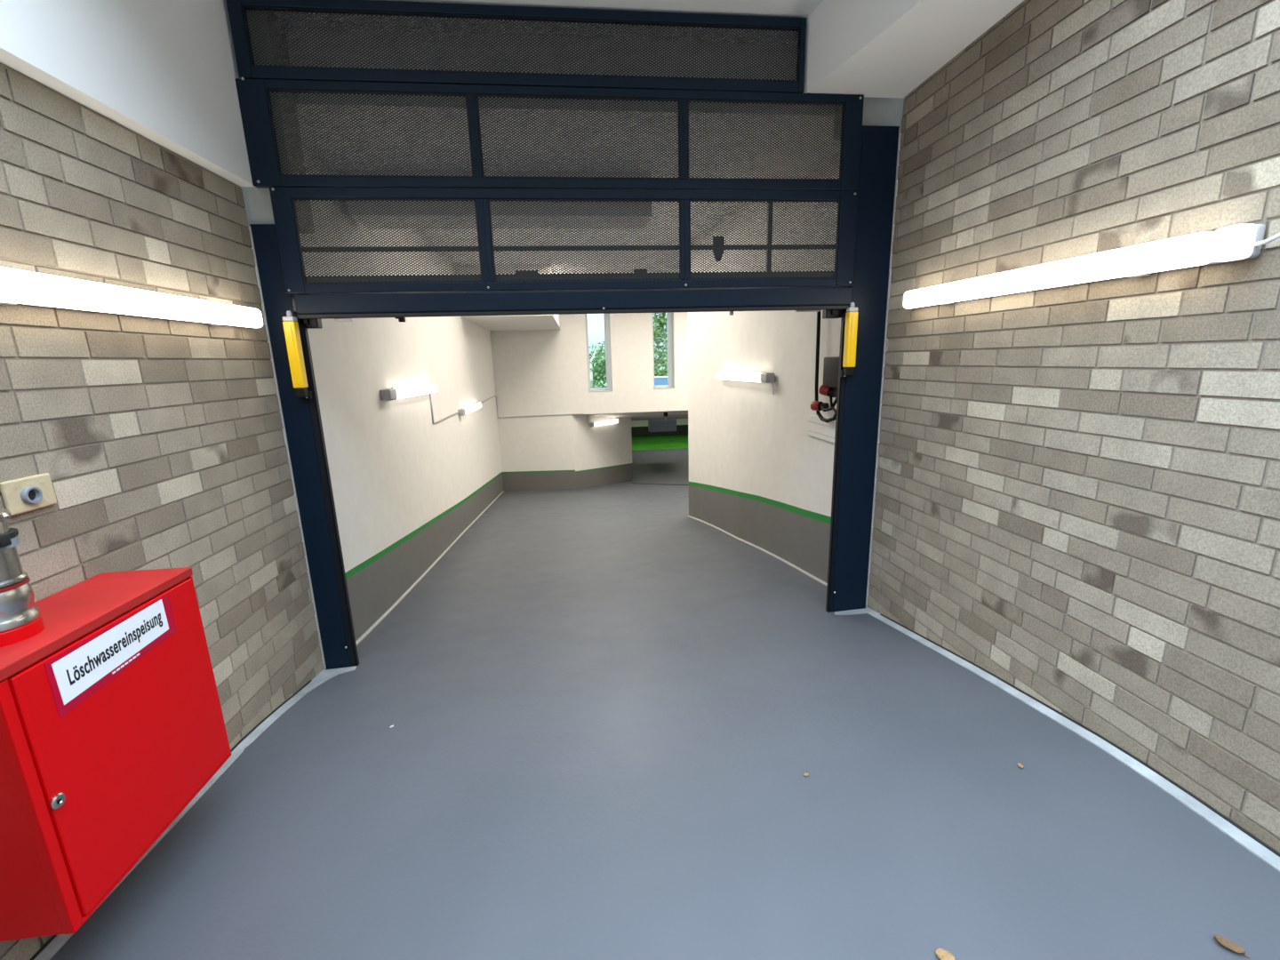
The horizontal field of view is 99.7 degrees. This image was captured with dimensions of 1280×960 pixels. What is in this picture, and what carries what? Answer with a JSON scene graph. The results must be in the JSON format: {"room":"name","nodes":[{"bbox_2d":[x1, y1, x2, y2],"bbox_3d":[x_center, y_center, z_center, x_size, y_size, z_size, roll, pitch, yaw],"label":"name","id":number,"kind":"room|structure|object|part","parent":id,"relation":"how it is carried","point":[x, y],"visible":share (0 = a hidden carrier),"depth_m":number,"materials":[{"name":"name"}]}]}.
{"room":"parking garage entrance","nodes":[
{"label":"parking garage entrance","id":0,"kind":"room"},
{"bbox_2d":[0,62,324,959],"bbox_3d":[-1.792,0.306,1.123,0.121,2.780,3.855,-3,13,-6],"label":"wall","id":1,"kind":"structure","parent":0,"point":[160,443],"depth_m":2.04,"materials":[{"name":"grey brick"}]},
{"bbox_2d":[0,472,56,515],"bbox_3d":[-1.779,0.040,1.579,0.028,0.097,0.140,-3,13,-6],"label":"wall plate","id":2,"kind":"object","parent":1,"relation":"attached to","point":[25,494],"visible":0.98,"depth_m":1.56,"materials":[{"name":"beige plastic"}]},
{"bbox_2d":[0,497,231,941],"bbox_3d":[-1.621,0.403,1.514,0.288,1.408,0.643,-3,13,-6],"label":"cabinet","id":3,"kind":"object","parent":1,"relation":"attached to","point":[112,724],"visible":1,"depth_m":1.45,"materials":[{"name":"red metal"}]},
{"bbox_2d":[0,615,44,647],"bbox_3d":[-1.612,0.383,1.366,0.136,0.036,0.136,-3,13,-6],"label":"socket","id":4,"kind":"object","parent":3,"relation":"attached to","point":[15,635],"depth_m":1.35,"materials":[{"name":"red paint"}]},
{"bbox_3d":[-1.625,0.385,1.510,0.281,0.030,0.643,-3,13,-6],"label":"lid","id":5,"kind":"part","parent":3,"relation":"part of","materials":[{"name":"red paint"}]},
{"bbox_2d":[112,653,139,673],"bbox_3d":[-1.481,0.528,1.555,0.001,0.009,0.098,-3,13,-6],"label":"print","id":6,"kind":"object","parent":3,"relation":"attached to","point":[131,660],"depth_m":1.55,"materials":[{"name":"white paper"}]},
{"bbox_2d":[0,0,254,186],"bbox_3d":[-1.937,-1.721,1.843,0.190,0.870,1.550,-3,13,-6],"label":"ceiling","id":7,"kind":"structure","parent":1,"relation":"attached to","point":[165,71],"depth_m":2.03,"materials":[{"name":"white paint"}]},
{"bbox_2d":[0,266,263,327],"bbox_3d":[-1.825,-0.642,1.955,0.085,0.100,1.520,-3,13,-6],"label":"wall lamp","id":8,"kind":"object","parent":1,"relation":"attached to","point":[17,286],"visible":1,"depth_m":1.80,"materials":[{"name":"grey plastic"}]},
{"bbox_2d":[33,669,326,959],"bbox_3d":[-1.676,1.467,1.385,0.050,0.243,3.840,-3,13,-6],"label":"baseboard","id":9,"kind":"structure","parent":1,"relation":"attached to","point":[52,948],"depth_m":2.21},
{"bbox_2d":[284,665,356,707],"bbox_3d":[-1.783,1.175,2.987,0.195,0.125,0.600,-3,13,-6],"label":"trim","id":10,"kind":"structure","parent":1,"relation":"attached to","point":[329,674],"depth_m":3.14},
{"bbox_2d":[248,142,503,662],"bbox_3d":[-2.861,-0.888,8.210,0.268,4.816,10.540,-3,13,-8],"label":"wall","id":11,"kind":"structure","parent":0,"point":[405,485],"depth_m":4.91,"materials":[{"name":"white paint"}]},
{"bbox_2d":[225,1,314,233],"bbox_3d":[-1.954,-1.814,2.764,0.320,0.988,0.180,-3,13,-6],"label":"trim","id":12,"kind":"structure","parent":11,"relation":"attached to","point":[258,204],"depth_m":2.75,"materials":[{"name":"paint"}]},
{"bbox_2d":[379,384,437,400],"bbox_3d":[-2.272,-0.892,5.415,0.090,0.129,1.923,-3,13,-9],"label":"wall lamp","id":13,"kind":"object","parent":11,"relation":"attached to","point":[394,393],"visible":1,"depth_m":4.96,"materials":[{"name":"grey plastic"}]},
{"bbox_2d":[395,384,437,399],"bbox_3d":[-2.274,-0.911,5.510,0.063,0.125,1.691,-3,13,-9],"label":"diffuser","id":14,"kind":"object","parent":13,"relation":"attached to","point":[423,389],"depth_m":5.31,"materials":[{"name":"white plastic"}]},
{"bbox_2d":[355,490,503,645],"bbox_3d":[-2.686,0.711,8.587,0.046,1.418,10.543,-3,13,-8],"label":"baseboard","id":15,"kind":"structure","parent":11,"relation":"attached to","point":[412,586],"depth_m":5.01,"materials":[{"name":"grey"}]},
{"bbox_2d":[429,393,459,423],"bbox_3d":[-2.603,-1.042,7.294,0.023,0.431,2.014,-4,13,-9],"label":"cable conduit","id":16,"kind":"object","parent":11,"relation":"attached to","point":[430,397],"visible":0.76,"depth_m":6.35,"materials":[{"name":"grey"}]},
{"bbox_2d":[457,402,481,415],"bbox_3d":[-2.854,-1.209,9.116,0.090,0.144,2.053,-3,13,-8],"label":"wall lamp","id":17,"kind":"object","parent":11,"relation":"attached to","point":[463,411],"visible":1,"depth_m":8.70,"materials":[{"name":"grey plastic"}]},
{"bbox_2d":[463,402,481,414],"bbox_3d":[-2.855,-1.228,9.211,0.063,0.139,1.821,-3,13,-8],"label":"diffuser","id":18,"kind":"object","parent":17,"relation":"attached to","point":[468,409],"depth_m":9.07,"materials":[{"name":"white plastic"}]},
{"bbox_2d":[342,169,651,229],"bbox_3d":[-1.029,-2.142,4.150,2.200,0.300,0.400,-3,13,-6],"label":"trim","id":19,"kind":"structure","parent":11,"relation":"attached to","point":[343,170],"depth_m":4.01,"materials":[{"name":"white paint"}]},
{"bbox_2d":[456,264,560,331],"bbox_3d":[-2.616,-3.551,10.892,1.840,0.800,4.245,-3,13,-6],"label":"trim","id":20,"kind":"structure","parent":11,"relation":"attached to","point":[527,322],"depth_m":10.12,"materials":[{"name":"white paint"}]},
{"bbox_2d":[480,395,583,417],"bbox_3d":[-2.320,-1.567,12.035,2.136,0.587,2.952,-3,13,-6],"label":"cable conduit","id":21,"kind":"object","parent":11,"relation":"attached to","point":[493,396],"visible":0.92,"depth_m":13.45,"materials":[{"name":"grey"}]},
{"bbox_2d":[225,0,823,45],"bbox_3d":[-0.231,-2.343,2.266,3.850,0.170,1.750,-3,13,-6],"label":"ceiling","id":22,"kind":"structure","parent":0,"point":[773,8],"depth_m":2.71,"materials":[{"name":"white paint"}]},
{"bbox_2d":[285,27,840,273],"bbox_3d":[0.958,-3.467,8.361,8.800,0.350,10.710,-3,13,-6],"label":"ceiling","id":23,"kind":"structure","parent":0,"point":[287,28],"depth_m":3.25,"materials":[{"name":"white paint"}]},
{"bbox_2d":[489,312,687,490],"bbox_3d":[0.452,-2.247,13.985,8.750,4.852,0.500,-3,13,-6],"label":"wall","id":24,"kind":"structure","parent":0,"point":[536,372],"depth_m":13.50,"materials":[{"name":"white paint"}]},
{"bbox_2d":[584,313,612,391],"bbox_3d":[-1.030,-3.214,13.487,0.600,1.970,0.300,-3,13,-6],"label":"window","id":25,"kind":"structure","parent":24,"relation":"in","point":[606,317],"depth_m":13.57,"materials":[{"name":"silver metal"}]},
{"bbox_3d":[-1.000,-2.254,13.660,0.600,0.020,0.220,-3,13,-6],"label":"sill","id":26,"kind":"part","parent":25,"relation":"part of","materials":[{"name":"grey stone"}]},
{"bbox_2d":[651,312,674,389],"bbox_3d":[0.574,-3.305,13.654,0.550,1.950,0.300,-3,13,-6],"label":"window","id":27,"kind":"structure","parent":24,"relation":"in","point":[669,316],"depth_m":13.73,"materials":[{"name":"silver metal"}]},
{"bbox_3d":[0.604,-2.355,13.825,0.550,0.020,0.220,-3,13,-6],"label":"sill","id":28,"kind":"part","parent":27,"relation":"part of","materials":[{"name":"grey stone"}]},
{"bbox_2d":[572,414,632,488],"bbox_3d":[-0.948,-0.927,15.719,1.171,2.447,4.001,1,13,10],"label":"wall","id":29,"kind":"structure","parent":0,"point":[603,454],"depth_m":14.89,"materials":[{"name":"white paint"}]},
{"bbox_2d":[589,418,618,426],"bbox_3d":[-0.969,-1.571,14.834,0.090,0.144,1.350,6,14,29],"label":"wall lamp","id":30,"kind":"object","parent":29,"relation":"attached to","point":[611,421],"visible":1,"depth_m":14.72,"materials":[{"name":"grey plastic"}]},
{"bbox_2d":[579,410,687,420],"bbox_3d":[1.055,-1.976,15.795,6.800,0.796,3.740,-3,13,-6],"label":"ceiling","id":31,"kind":"structure","parent":0,"point":[671,414],"depth_m":15.19,"materials":[{"name":"white paint"}]},
{"bbox_2d":[631,418,687,437],"bbox_3d":[1.529,-3.574,27.731,8.800,3.100,0.200,-3,13,-6],"label":"wall","id":32,"kind":"structure","parent":0,"point":[639,428],"depth_m":27.78,"materials":[{"name":"black paint"}]},
{"bbox_2d":[49,434,1279,959],"bbox_3d":[1.982,-0.227,12.856,11.250,2.514,30.600,-3,13,-6],"label":"floor","id":33,"kind":"structure","parent":0,"point":[609,708],"depth_m":1.91,"materials":[{"name":"grey paint"}]},
{"bbox_2d":[248,224,359,669],"bbox_3d":[-1.860,-0.074,3.039,0.185,2.530,0.050,-3,13,-6],"label":"post","id":34,"kind":"object","parent":33,"relation":"on","point":[301,420],"visible":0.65,"depth_m":3.03,"materials":[{"name":"blue metal"}]},
{"bbox_2d":[282,310,312,399],"bbox_3d":[-1.819,-0.659,2.860,0.060,0.455,0.078,-3,13,-6],"label":"warning light","id":35,"kind":"object","parent":34,"relation":"attached to","point":[292,326],"visible":1,"depth_m":2.83,"materials":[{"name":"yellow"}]},
{"bbox_2d":[225,0,863,328],"bbox_3d":[-0.358,-1.612,2.875,3.152,1.489,0.131,-3,13,-6],"label":"garage door","id":36,"kind":"structure","parent":34,"relation":"attached to","point":[344,301],"depth_m":2.80,"materials":[{"name":"blue"}]},
{"bbox_3d":[-1.328,-1.721,2.698,0.942,0.382,0.002,-3,13,-6],"label":"panel","id":37,"kind":"part","parent":36,"relation":"part of","materials":[{"name":"black metal"}]},
{"bbox_3d":[-1.296,-1.239,2.807,0.904,0.410,0.002,-3,13,-6],"label":"panel","id":38,"kind":"part","parent":36,"relation":"part of","materials":[{"name":"black metal"}]},
{"bbox_2d":[394,317,405,321],"bbox_3d":[-1.314,-0.894,2.953,0.047,0.058,0.030,-3,13,-6],"label":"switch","id":39,"kind":"object","parent":36,"relation":"attached to","point":[401,319],"depth_m":2.94,"materials":[{"name":"black plastic"}]},
{"bbox_3d":[-0.527,-2.156,2.695,2.798,0.340,0.040,-3,13,-6],"label":"frame","id":40,"kind":"part","parent":36,"relation":"part of","materials":[{"name":"blue"}]},
{"bbox_3d":[-0.510,-2.160,2.696,2.705,0.248,0.002,-3,13,-6],"label":"panel","id":41,"kind":"part","parent":36,"relation":"part of","materials":[{"name":"black metal"}]},
{"bbox_3d":[-0.358,-1.766,2.801,3.152,0.468,0.040,-3,13,-6],"label":"frame","id":42,"kind":"part","parent":36,"relation":"part of","materials":[{"name":"blue"}]},
{"bbox_3d":[-0.309,-1.290,2.911,3.079,0.503,0.040,-3,13,-6],"label":"frame","id":43,"kind":"part","parent":36,"relation":"part of","materials":[{"name":"blue"}]},
{"bbox_3d":[-0.282,-0.992,2.978,3.042,0.101,0.044,-3,13,-6],"label":"rail","id":44,"kind":"part","parent":36,"relation":"part of","materials":[{"name":"blue"}]},
{"bbox_3d":[-0.305,-1.772,2.805,1.034,0.382,0.002,-3,13,-6],"label":"panel","id":45,"kind":"part","parent":36,"relation":"part of","materials":[{"name":"black metal"}]},
{"bbox_3d":[-0.282,-1.290,2.914,1.015,0.410,0.002,-3,13,-6],"label":"panel","id":46,"kind":"part","parent":36,"relation":"part of","materials":[{"name":"black metal"}]},
{"bbox_3d":[0.695,-1.339,3.017,0.854,0.410,0.002,-3,13,-6],"label":"panel","id":47,"kind":"part","parent":36,"relation":"part of","materials":[{"name":"black metal"}]},
{"bbox_3d":[0.678,-1.822,2.909,0.861,0.382,0.002,-3,13,-6],"label":"panel","id":48,"kind":"part","parent":36,"relation":"part of","materials":[{"name":"black metal"}]},
{"bbox_2d":[632,482,688,485],"bbox_3d":[0.597,0.112,14.696,2.049,0.173,0.100,7,15,34],"label":"floor drain","id":49,"kind":"object","parent":33,"relation":"on","point":[632,483],"visible":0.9,"depth_m":14.77,"materials":[{"name":"black metal"}]},
{"bbox_2d":[825,125,900,612],"bbox_3d":[1.347,-0.535,3.311,0.267,2.922,0.050,-3,13,-6],"label":"post","id":50,"kind":"object","parent":33,"relation":"on","point":[859,403],"visible":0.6,"depth_m":3.29,"materials":[{"name":"blue"}]},
{"bbox_2d":[840,302,858,376],"bbox_3d":[1.234,-0.823,3.179,0.060,0.427,0.078,-3,13,-6],"label":"warning light","id":51,"kind":"object","parent":50,"relation":"attached to","point":[851,316],"visible":1,"depth_m":3.15,"materials":[{"name":"yellow plastic"}]},
{"bbox_2d":[935,947,954,959],"bbox_3d":[0.747,1.162,1.317,0.045,0.009,0.036,-3,13,-6],"label":"dry leaf","id":52,"kind":"object","parent":33,"relation":"on","point":[943,955],"visible":1,"depth_m":1.32,"materials":[{"name":"beige plant"}]},
{"bbox_2d":[1213,934,1249,958],"bbox_3d":[1.401,1.105,1.277,0.028,0.015,0.059,-14,17,-43],"label":"dry leaf","id":53,"kind":"object","parent":33,"relation":"on","point":[1223,941],"visible":1,"depth_m":1.28,"materials":[{"name":"brown plant"}]},
{"bbox_2d":[687,133,901,594],"bbox_3d":[3.242,-0.965,6.101,4.610,4.070,5.080,-3,13,-6],"label":"wall","id":54,"kind":"structure","parent":0,"point":[756,476],"depth_m":5.36,"materials":[{"name":"white paint"}]},
{"bbox_2d":[301,203,835,294],"bbox_3d":[-0.286,-1.377,3.204,3.360,0.580,0.130,-3,13,-6],"label":"shaft","id":55,"kind":"object","parent":54,"relation":"attached to","point":[767,204],"visible":0.15,"depth_m":3.19,"materials":[{"name":"black metal"}]},
{"bbox_3d":[-0.276,-1.178,3.202,3.360,0.132,0.040,-3,13,-6],"label":"rail","id":56,"kind":"part","parent":55,"relation":"part of","materials":[{"name":"blue"}]},
{"bbox_3d":[0.479,-1.414,3.300,0.065,0.140,0.020,-3,13,-6],"label":"bearing plate","id":57,"kind":"part","parent":55,"relation":"part of","materials":[{"name":"black plastic"}]},
{"bbox_2d":[715,371,774,394],"bbox_3d":[1.084,-1.061,5.790,0.091,0.208,1.593,-4,13,-9],"label":"wall lamp","id":58,"kind":"object","parent":54,"relation":"attached to","point":[760,376],"visible":1,"depth_m":5.45,"materials":[{"name":"grey plastic"}]},
{"bbox_2d":[715,371,761,382],"bbox_3d":[1.058,-1.123,5.846,0.063,0.105,1.411,-4,13,-9],"label":"diffuser","id":59,"kind":"object","parent":58,"relation":"attached to","point":[754,377],"depth_m":5.70,"materials":[{"name":"white plastic"}]},
{"bbox_2d":[688,515,827,586],"bbox_3d":[1.172,0.705,6.034,0.102,0.739,4.712,-4,13,-9],"label":"baseboard","id":60,"kind":"structure","parent":54,"relation":"attached to","point":[712,525],"depth_m":5.36,"materials":[{"name":"grey"}]},
{"bbox_2d":[806,414,835,442],"bbox_3d":[1.405,-0.389,4.107,0.031,0.160,0.620,-3,13,-6],"label":"panel","id":61,"kind":"object","parent":54,"relation":"attached to","point":[816,428],"visible":0.56,"depth_m":4.15,"materials":[{"name":"white paint"}]},
{"bbox_2d":[823,356,839,398],"bbox_3d":[1.377,-0.713,3.746,0.110,0.280,0.264,-3,13,-6],"label":"control box","id":62,"kind":"object","parent":54,"relation":"attached to","point":[830,367],"visible":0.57,"depth_m":3.74,"materials":[{"name":"black plastic"}]},
{"bbox_2d":[815,311,836,423],"bbox_3d":[1.361,-0.821,3.884,0.048,0.810,0.448,-3,13,-6],"label":"hanging cable","id":63,"kind":"object","parent":62,"relation":"hanging from","point":[818,337],"visible":0.65,"depth_m":4.04,"materials":[{"name":"black plastic"}]},
{"bbox_2d":[818,384,833,396],"bbox_3d":[1.342,-0.634,3.840,0.136,0.088,0.072,11,18,44],"label":"plug","id":64,"kind":"object","parent":62,"relation":"attached to","point":[823,390],"visible":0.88,"depth_m":3.82,"materials":[{"name":"red plastic"}]},
{"bbox_2d":[827,387,833,396],"bbox_3d":[1.369,-0.621,3.817,0.063,0.071,0.068,10,17,42],"label":"socket","id":65,"kind":"object","parent":64,"relation":"attached to","point":[830,392],"depth_m":3.81,"materials":[{"name":"black plastic"}]},
{"bbox_2d":[829,395,836,413],"bbox_3d":[1.370,-0.526,3.773,0.031,0.123,0.160,-5,13,-16],"label":"cable","id":66,"kind":"object","parent":64,"relation":"attached to","point":[830,396],"visible":0.64,"depth_m":3.81,"materials":[{"name":"black plastic"}]},
{"bbox_2d":[820,398,837,411],"bbox_3d":[1.357,-0.545,3.884,0.038,0.117,0.224,-4,13,-11],"label":"cable","id":67,"kind":"object","parent":62,"relation":"attached to","point":[822,408],"visible":0.84,"depth_m":3.85,"materials":[{"name":"black plastic"}]},
{"bbox_2d":[810,400,829,410],"bbox_3d":[1.341,-0.553,4.036,0.072,0.072,0.130,-11,15,-35],"label":"plug","id":68,"kind":"object","parent":67,"relation":"hanging from","point":[815,405],"visible":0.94,"depth_m":4.02,"materials":[{"name":"red plastic"}]},
{"bbox_2d":[818,401,829,410],"bbox_3d":[1.365,-0.546,4.005,0.068,0.068,0.050,-11,15,-35],"label":"socket","id":69,"kind":"object","parent":68,"relation":"attached to","point":[826,405],"depth_m":3.99,"materials":[{"name":"black plastic"}]},
{"bbox_3d":[1.399,-0.611,3.769,0.070,0.070,0.220,-3,13,-6],"label":"gland plate","id":70,"kind":"part","parent":62,"relation":"part of","materials":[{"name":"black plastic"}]},
{"bbox_2d":[832,96,903,139],"bbox_3d":[1.342,-2.226,3.057,0.410,0.485,0.180,-3,13,-6],"label":"trim","id":71,"kind":"structure","parent":54,"relation":"attached to","point":[876,111],"depth_m":3.00,"materials":[{"name":"paint"}]},
{"bbox_2d":[867,0,1279,853],"bbox_3d":[1.759,-0.127,1.442,0.121,3.200,3.855,-3,13,-6],"label":"wall","id":72,"kind":"structure","parent":0,"point":[1077,497],"depth_m":1.91,"materials":[{"name":"grey brick"}]},
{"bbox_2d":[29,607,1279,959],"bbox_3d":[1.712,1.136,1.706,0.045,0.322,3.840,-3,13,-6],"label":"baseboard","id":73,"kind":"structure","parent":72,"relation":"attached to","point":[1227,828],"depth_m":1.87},
{"bbox_2d":[834,608,867,615],"bbox_3d":[1.403,0.882,3.557,0.243,0.047,0.090,-3,13,-6],"label":"trim","id":74,"kind":"structure","parent":72,"relation":"attached to","point":[858,611],"depth_m":3.56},
{"bbox_2d":[803,0,1023,97],"bbox_3d":[1.302,-2.111,2.135,0.695,0.405,1.550,-3,13,-6],"label":"ceiling","id":75,"kind":"structure","parent":72,"relation":"attached to","point":[868,48],"depth_m":2.51,"materials":[{"name":"white paint"}]},
{"bbox_2d":[903,223,1279,308],"bbox_3d":[1.552,-0.798,2.143,0.092,0.104,1.652,-3,13,-6],"label":"wall lamp","id":76,"kind":"object","parent":72,"relation":"attached to","point":[1243,241],"visible":1,"depth_m":1.77,"materials":[{"name":"grey plastic"}]},
{"bbox_3d":[2.105,-3.934,22.566,8.700,0.180,10.200,-3,13,-6],"label":"ceiling","id":77,"kind":"structure","parent":0,"visible":0},
{"bbox_2d":[648,418,676,431],"bbox_3d":[0.832,-2.584,20.391,1.020,1.460,0.510,-3,13,-6],"label":"box","id":78,"kind":"object","parent":77,"relation":"hanging from","point":[653,425],"visible":0.64,"depth_m":20.26,"materials":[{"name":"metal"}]},
{"label":"outside","id":79,"kind":"structure","parent":0,"visible":0},
{"bbox_2d":[592,367,664,388],"bbox_3d":[-3.169,-7.018,36.267,26.000,0.145,45.900,-3,13,-6],"label":"ground","id":80,"kind":"structure","parent":79,"point":[595,387],"depth_m":20.69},
{"bbox_2d":[588,341,606,388],"bbox_3d":[-1.164,-3.870,18.059,2.295,1.589,1.654,-3,13,-6],"label":"bush","id":81,"kind":"object","parent":80,"relation":"on","point":[596,367],"visible":0.41,"depth_m":17.75,"materials":[{"name":"green plant"}]},
{"bbox_2d":[589,351,666,378],"bbox_3d":[-0.613,-5.615,26.501,11.202,1.443,1.802,-3,13,-6],"label":"hedge","id":82,"kind":"object","parent":80,"relation":"on","point":[656,373],"visible":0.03,"depth_m":26.34,"materials":[{"name":"green plant"}]},
{"bbox_2d":[653,312,667,376],"bbox_3d":[0.749,-5.487,18.991,2.927,4.183,2.448,-3,13,-6],"label":"tree","id":83,"kind":"object","parent":80,"relation":"on","point":[660,322],"visible":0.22,"depth_m":18.86,"materials":[{"name":"green plant"}]},
{"bbox_2d":[654,376,667,385],"bbox_3d":[0.737,-2.875,15.993,1.340,0.385,0.140,-3,13,-6],"label":"barrier","id":84,"kind":"object","parent":80,"relation":"on","point":[663,380],"visible":0.09,"depth_m":15.92,"materials":[{"name":"blue glass"}]}
]}

